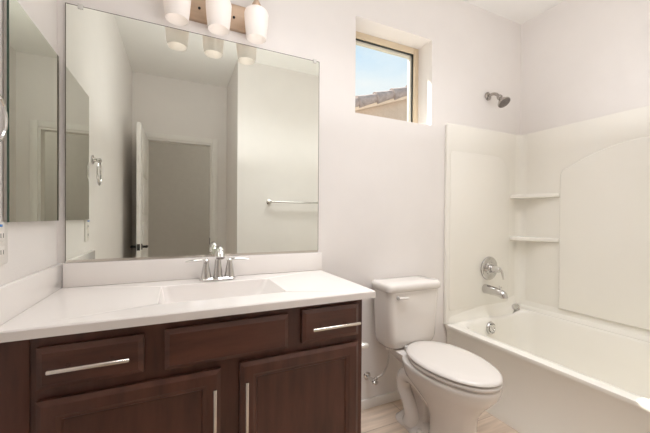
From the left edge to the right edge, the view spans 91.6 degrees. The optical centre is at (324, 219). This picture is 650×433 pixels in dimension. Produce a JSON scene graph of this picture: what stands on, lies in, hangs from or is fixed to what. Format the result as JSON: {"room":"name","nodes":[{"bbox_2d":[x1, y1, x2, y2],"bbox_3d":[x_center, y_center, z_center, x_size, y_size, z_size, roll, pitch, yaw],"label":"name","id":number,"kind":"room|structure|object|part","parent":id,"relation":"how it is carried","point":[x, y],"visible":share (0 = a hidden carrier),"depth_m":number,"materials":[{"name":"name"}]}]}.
{"room":"bathroom","nodes":[
{"label":"bathroom","id":0,"kind":"room"},
{"bbox_2d":[0,0,56,285],"bbox_3d":[-0.324,-0.182,-0.465,0.100,2.649,3.767,0,1,-25],"label":"wall","id":1,"kind":"structure","parent":0,"point":[32,246],"depth_m":1.03,"materials":[{"name":"paint"}]},
{"bbox_2d":[0,222,7,264],"bbox_3d":[-0.877,0.064,0.854,0.008,0.116,0.076,0,1,-25],"label":"outlet plate","id":2,"kind":"object","parent":1,"relation":"attached to","point":[3,225],"visible":1,"depth_m":0.87,"materials":[{"name":"white plastic"}]},
{"bbox_2d":[0,230,4,241],"bbox_3d":[-0.875,0.043,0.855,0.002,0.032,0.034,0,1,-25],"label":"receptacle","id":3,"kind":"object","parent":2,"relation":"attached to","point":[2,232],"depth_m":0.86,"materials":[{"name":"white plastic"}]},
{"bbox_2d":[0,246,4,258],"bbox_3d":[-0.875,0.088,0.855,0.002,0.032,0.034,0,1,-25],"label":"receptacle","id":4,"kind":"object","parent":2,"relation":"attached to","point":[2,248],"depth_m":0.86,"materials":[{"name":"white plastic"}]},
{"bbox_2d":[0,94,7,141],"bbox_3d":[-0.806,-0.268,0.745,0.044,0.171,0.141,0,1,-25],"label":"towel ring","id":5,"kind":"object","parent":1,"relation":"attached to","point":[2,104],"visible":1,"depth_m":0.80,"materials":[{"name":"silver metal"}]},
{"bbox_2d":[3,0,58,221],"bbox_3d":[-0.964,-0.315,1.052,0.016,0.639,0.404,0,1,-25],"label":"medicine cabinet","id":6,"kind":"object","parent":1,"relation":"attached to","point":[30,63],"visible":0.97,"depth_m":0.99,"materials":[{"name":"silver mirror"}]},
{"bbox_2d":[57,0,520,399],"bbox_3d":[0.180,-0.198,1.956,3.054,2.649,0.200,0,1,-25],"label":"wall","id":7,"kind":"structure","parent":0,"point":[381,201],"depth_m":1.93,"materials":[{"name":"paint"}]},
{"bbox_2d":[65,3,318,262],"bbox_3d":[-0.539,-0.350,1.503,1.113,1.050,0.010,0,1,-25],"label":"wall mirror","id":8,"kind":"object","parent":7,"relation":"attached to","point":[179,143],"visible":1,"depth_m":1.45,"materials":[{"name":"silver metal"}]},
{"bbox_2d":[62,252,321,287],"bbox_3d":[-0.536,0.225,1.506,1.135,0.098,0.020,0,1,-25],"label":"backsplash","id":9,"kind":"structure","parent":7,"relation":"attached to","point":[79,274],"depth_m":1.42,"materials":[{"name":"stone"}]},
{"bbox_2d":[163,0,267,43],"bbox_3d":[-0.484,-0.941,1.429,0.444,0.199,0.178,0,1,-25],"label":"vanity light","id":10,"kind":"object","parent":7,"relation":"attached to","point":[221,16],"visible":1,"depth_m":1.42,"materials":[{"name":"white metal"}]},
{"bbox_3d":[-0.622,-0.909,1.328,0.110,0.135,0.110,0,1,-25],"label":"lamp shade","id":11,"kind":"part","parent":10,"relation":"part of","materials":[{"name":"white glass"}]},
{"bbox_3d":[-0.470,-0.908,1.399,0.110,0.135,0.110,0,1,-25],"label":"lamp shade","id":12,"kind":"part","parent":10,"relation":"part of","materials":[{"name":"white glass"}]},
{"bbox_3d":[-0.319,-0.908,1.469,0.110,0.135,0.110,0,1,-25],"label":"lamp shade","id":13,"kind":"part","parent":10,"relation":"part of","materials":[{"name":"white glass"}]},
{"bbox_2d":[364,348,388,384],"bbox_3d":[0.311,0.846,1.863,0.131,0.223,0.100,0,1,-25],"label":"supply valve","id":14,"kind":"object","parent":7,"relation":"attached to","point":[367,376],"visible":0.96,"depth_m":1.86,"materials":[{"name":"silver metal"}]},
{"bbox_2d":[361,390,400,410],"bbox_3d":[0.360,1.099,1.937,0.972,0.058,0.014,0,1,-25],"label":"baseboard","id":15,"kind":"structure","parent":7,"relation":"attached to","point":[389,397],"depth_m":1.92,"materials":[{"name":"paint"}]},
{"bbox_2d":[356,31,418,122],"bbox_3d":[0.374,-0.906,2.100,0.580,0.560,0.057,0,1,-25],"label":"window","id":16,"kind":"structure","parent":7,"relation":"in","point":[364,40],"depth_m":2.18,"materials":[{"name":"beige plastic"}]},
{"bbox_2d":[485,92,510,107],"bbox_3d":[1.221,-0.858,2.229,0.086,0.144,0.166,0,1,-25],"label":"shower","id":17,"kind":"object","parent":7,"relation":"attached to","point":[503,101],"visible":1,"depth_m":2.20,"materials":[{"name":"silver metal"}]},
{"bbox_3d":[1.208,-0.886,2.257,0.021,0.054,0.097,0,1,-25],"label":"arm","id":18,"kind":"part","parent":17,"relation":"part of","materials":[{"name":"silver metal"}]},
{"bbox_2d":[361,399,519,432],"bbox_3d":[0.985,1.177,0.214,3.054,0.060,4.067,0,1,-25],"label":"floor","id":19,"kind":"structure","parent":0,"point":[381,418],"depth_m":1.76,"materials":[{"name":"brown wood"}]},
{"bbox_2d":[0,300,361,432],"bbox_3d":[-0.453,0.718,1.238,1.105,0.820,0.586,0,1,-25],"label":"vanity cabinet","id":20,"kind":"object","parent":19,"relation":"on","point":[297,369],"visible":0.88,"depth_m":0.99,"materials":[{"name":"brown wood"}]},
{"bbox_3d":[-0.624,0.389,0.838,0.180,0.011,0.012,0,1,-25],"label":"handle","id":21,"kind":"part","parent":20,"relation":"part of","materials":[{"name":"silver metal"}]},
{"bbox_3d":[-0.644,0.392,0.878,0.245,0.111,0.020,0,1,-25],"label":"drawer","id":22,"kind":"part","parent":20,"relation":"part of","materials":[{"name":"brown wood"}]},
{"bbox_3d":[-0.549,0.745,0.926,0.462,0.533,0.020,0,1,-25],"label":"cabinet door","id":23,"kind":"part","parent":20,"relation":"part of","materials":[{"name":"brown wood"}]},
{"bbox_2d":[0,252,375,342],"bbox_3d":[-0.434,0.290,1.262,1.156,0.223,0.550,0,1,-25],"label":"countertop","id":24,"kind":"structure","parent":20,"relation":"on","point":[59,299],"depth_m":1.19,"materials":[{"name":"stone"}]},
{"bbox_2d":[185,246,248,281],"bbox_3d":[-0.473,0.194,1.411,0.276,0.160,0.144,0,1,-25],"label":"faucet","id":25,"kind":"object","parent":24,"relation":"on","point":[206,276],"visible":1,"depth_m":1.43,"materials":[{"name":"silver metal"}]},
{"bbox_3d":[-0.572,0.182,1.400,0.089,0.014,0.019,0,1,-38],"label":"lever","id":26,"kind":"part","parent":25,"relation":"part of","materials":[{"name":"silver metal"}]},
{"bbox_3d":[-0.491,0.267,1.449,0.156,0.013,0.054,0,1,-25],"label":"plate","id":27,"kind":"part","parent":25,"relation":"part of","materials":[{"name":"silver metal"}]},
{"bbox_3d":[-0.471,0.189,1.407,0.044,0.149,0.135,0,1,-25],"label":"spout","id":28,"kind":"part","parent":25,"relation":"part of","materials":[{"name":"silver metal"}]},
{"bbox_3d":[-0.402,0.182,1.479,0.089,0.014,0.019,0,0,-12],"label":"lever","id":29,"kind":"part","parent":25,"relation":"part of","materials":[{"name":"silver metal"}]},
{"bbox_3d":[-0.339,0.630,0.973,0.012,0.212,0.011,0,1,-25],"label":"handle","id":30,"kind":"part","parent":20,"relation":"part of","materials":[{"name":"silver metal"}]},
{"bbox_3d":[-0.250,0.629,1.014,0.012,0.214,0.011,0,1,-25],"label":"handle","id":31,"kind":"part","parent":20,"relation":"part of","materials":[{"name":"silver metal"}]},
{"bbox_3d":[-0.079,0.744,1.145,0.453,0.539,0.020,0,1,-25],"label":"cabinet door","id":32,"kind":"part","parent":20,"relation":"part of","materials":[{"name":"brown wood"}]},
{"bbox_3d":[0.023,0.386,1.188,0.235,0.121,0.020,0,1,-25],"label":"drawer","id":33,"kind":"part","parent":20,"relation":"part of","materials":[{"name":"brown wood"}]},
{"bbox_3d":[0.046,0.389,1.149,0.193,0.011,0.012,0,1,-25],"label":"handle","id":34,"kind":"part","parent":20,"relation":"part of","materials":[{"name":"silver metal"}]},
{"bbox_2d":[362,342,368,348],"bbox_3d":[0.119,0.552,1.431,0.095,0.048,0.171,0,1,-25],"label":"toilet paper holder","id":35,"kind":"object","parent":20,"relation":"attached to","point":[365,345],"visible":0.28,"depth_m":1.38,"materials":[{"name":"metal"}]},
{"bbox_2d":[372,275,502,432],"bbox_3d":[0.582,0.744,1.652,0.394,0.776,0.685,0,1,-25],"label":"toilet","id":36,"kind":"object","parent":19,"relation":"on","point":[442,387],"visible":1,"depth_m":1.66,"materials":[{"name":"ceramic"}]},
{"bbox_3d":[0.429,0.430,1.736,0.070,0.022,0.026,0,1,-25],"label":"flush lever","id":37,"kind":"part","parent":36,"relation":"part of","materials":[{"name":"plastic"}]},
{"bbox_3d":[0.479,0.566,1.874,0.374,0.330,0.181,0,1,-25],"label":"tank","id":38,"kind":"part","parent":36,"relation":"part of","materials":[{"name":"white ceramic"}]},
{"bbox_3d":[0.481,0.377,1.871,0.394,0.048,0.197,0,1,-25],"label":"tank lid","id":39,"kind":"part","parent":36,"relation":"part of","materials":[{"name":"white ceramic"}]},
{"bbox_3d":[0.624,0.937,1.583,0.346,0.392,0.514,0,1,-25],"label":"bowl","id":40,"kind":"part","parent":36,"relation":"part of","materials":[{"name":"white ceramic"}]},
{"bbox_3d":[0.627,0.702,1.578,0.344,0.020,0.510,0,1,-25],"label":"seat lid","id":41,"kind":"part","parent":36,"relation":"part of","materials":[{"name":"plastic"}]},
{"bbox_3d":[0.633,0.726,1.566,0.344,0.018,0.485,0,1,-25],"label":"seat","id":42,"kind":"part","parent":36,"relation":"part of","materials":[{"name":"plastic"}]},
{"bbox_2d":[445,304,649,432],"bbox_3d":[1.477,0.887,1.623,0.768,0.503,1.514,0,1,-25],"label":"bathtub","id":43,"kind":"object","parent":19,"relation":"on","point":[560,375],"depth_m":1.76,"materials":[{"name":"ceramic"}]},
{"bbox_3d":[1.168,0.759,2.213,0.088,0.088,0.028,0,1,-25],"label":"overflow plate","id":44,"kind":"part","parent":43,"relation":"part of","materials":[{"name":"silver metal"}]},
{"bbox_3d":[1.435,0.657,2.374,0.054,0.057,0.040,0,0,4],"label":"ledge cap","id":45,"kind":"part","parent":43,"relation":"part of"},
{"bbox_2d":[462,0,564,24],"bbox_3d":[1.005,-1.542,0.192,3.054,0.080,4.067,0,1,-25],"label":"ceiling","id":46,"kind":"structure","parent":0,"point":[518,11],"depth_m":2.25,"materials":[{"name":"paint"}]},
{"bbox_2d":[520,0,649,134],"bbox_3d":[1.903,-0.184,1.753,0.100,2.649,1.620,0,1,-25],"label":"wall","id":47,"kind":"structure","parent":0,"point":[582,60],"depth_m":2.08,"materials":[{"name":"paint"}]},
{"bbox_2d":[443,105,649,341],"bbox_3d":[1.480,0.034,1.614,0.781,1.356,1.518,0,1,-25],"label":"tub surround","id":48,"kind":"object","parent":47,"relation":"attached to","point":[563,212],"visible":0.99,"depth_m":2.14,"materials":[{"name":"plastic"}]},
{"bbox_3d":[1.161,0.026,2.271,0.757,1.356,0.058,0,1,-25],"label":"panel","id":49,"kind":"part","parent":48,"relation":"part of","materials":[{"name":"plastic"}]},
{"bbox_2d":[481,257,503,279],"bbox_3d":[1.208,0.350,2.239,0.170,0.170,0.109,0,1,-25],"label":"shower valve","id":50,"kind":"object","parent":48,"relation":"attached to","point":[489,268],"visible":1,"depth_m":2.26,"materials":[{"name":"silver metal"}]},
{"bbox_2d":[482,284,507,298],"bbox_3d":[1.190,0.496,2.200,0.068,0.084,0.171,0,1,-25],"label":"tub spout","id":51,"kind":"object","parent":48,"relation":"attached to","point":[488,289],"visible":1,"depth_m":2.18,"materials":[{"name":"silver metal"}]},
{"bbox_2d":[509,236,558,242],"bbox_3d":[1.506,0.140,2.285,0.123,0.030,0.289,0,1,-25],"label":"corner shelf","id":52,"kind":"object","parent":48,"relation":"attached to","point":[512,239],"depth_m":2.30,"materials":[{"name":"plastic"}]},
{"bbox_2d":[510,193,559,198],"bbox_3d":[1.509,-0.174,2.282,0.123,0.030,0.289,0,1,-25],"label":"corner shelf","id":53,"kind":"object","parent":48,"relation":"attached to","point":[512,195],"depth_m":2.29,"materials":[{"name":"plastic"}]},
{"bbox_3d":[1.811,0.015,1.768,0.051,1.315,1.518,0,1,-25],"label":"long panel","id":54,"kind":"part","parent":48,"relation":"part of","materials":[{"name":"plastic"}]},
{"bbox_3d":[1.805,0.073,1.763,0.023,1.086,0.905,0,1,-25],"label":"arched panel","id":55,"kind":"part","parent":48,"relation":"part of","materials":[{"name":"plastic"}]},
{"label":"outside","id":56,"kind":"structure","parent":0,"visible":0},
{"bbox_3d":[-3.990,1.163,13.322,28.000,0.280,23.700,0,1,-25],"label":"ground","id":57,"kind":"structure","parent":56,"visible":0},
{"bbox_2d":[355,85,406,120],"bbox_3d":[0.617,-1.151,6.985,6.000,4.477,3.027,0,1,-25],"label":"neighbor house","id":58,"kind":"structure","parent":57,"relation":"on","point":[392,104],"depth_m":5.62,"materials":[{"name":"paint"}]}
]}

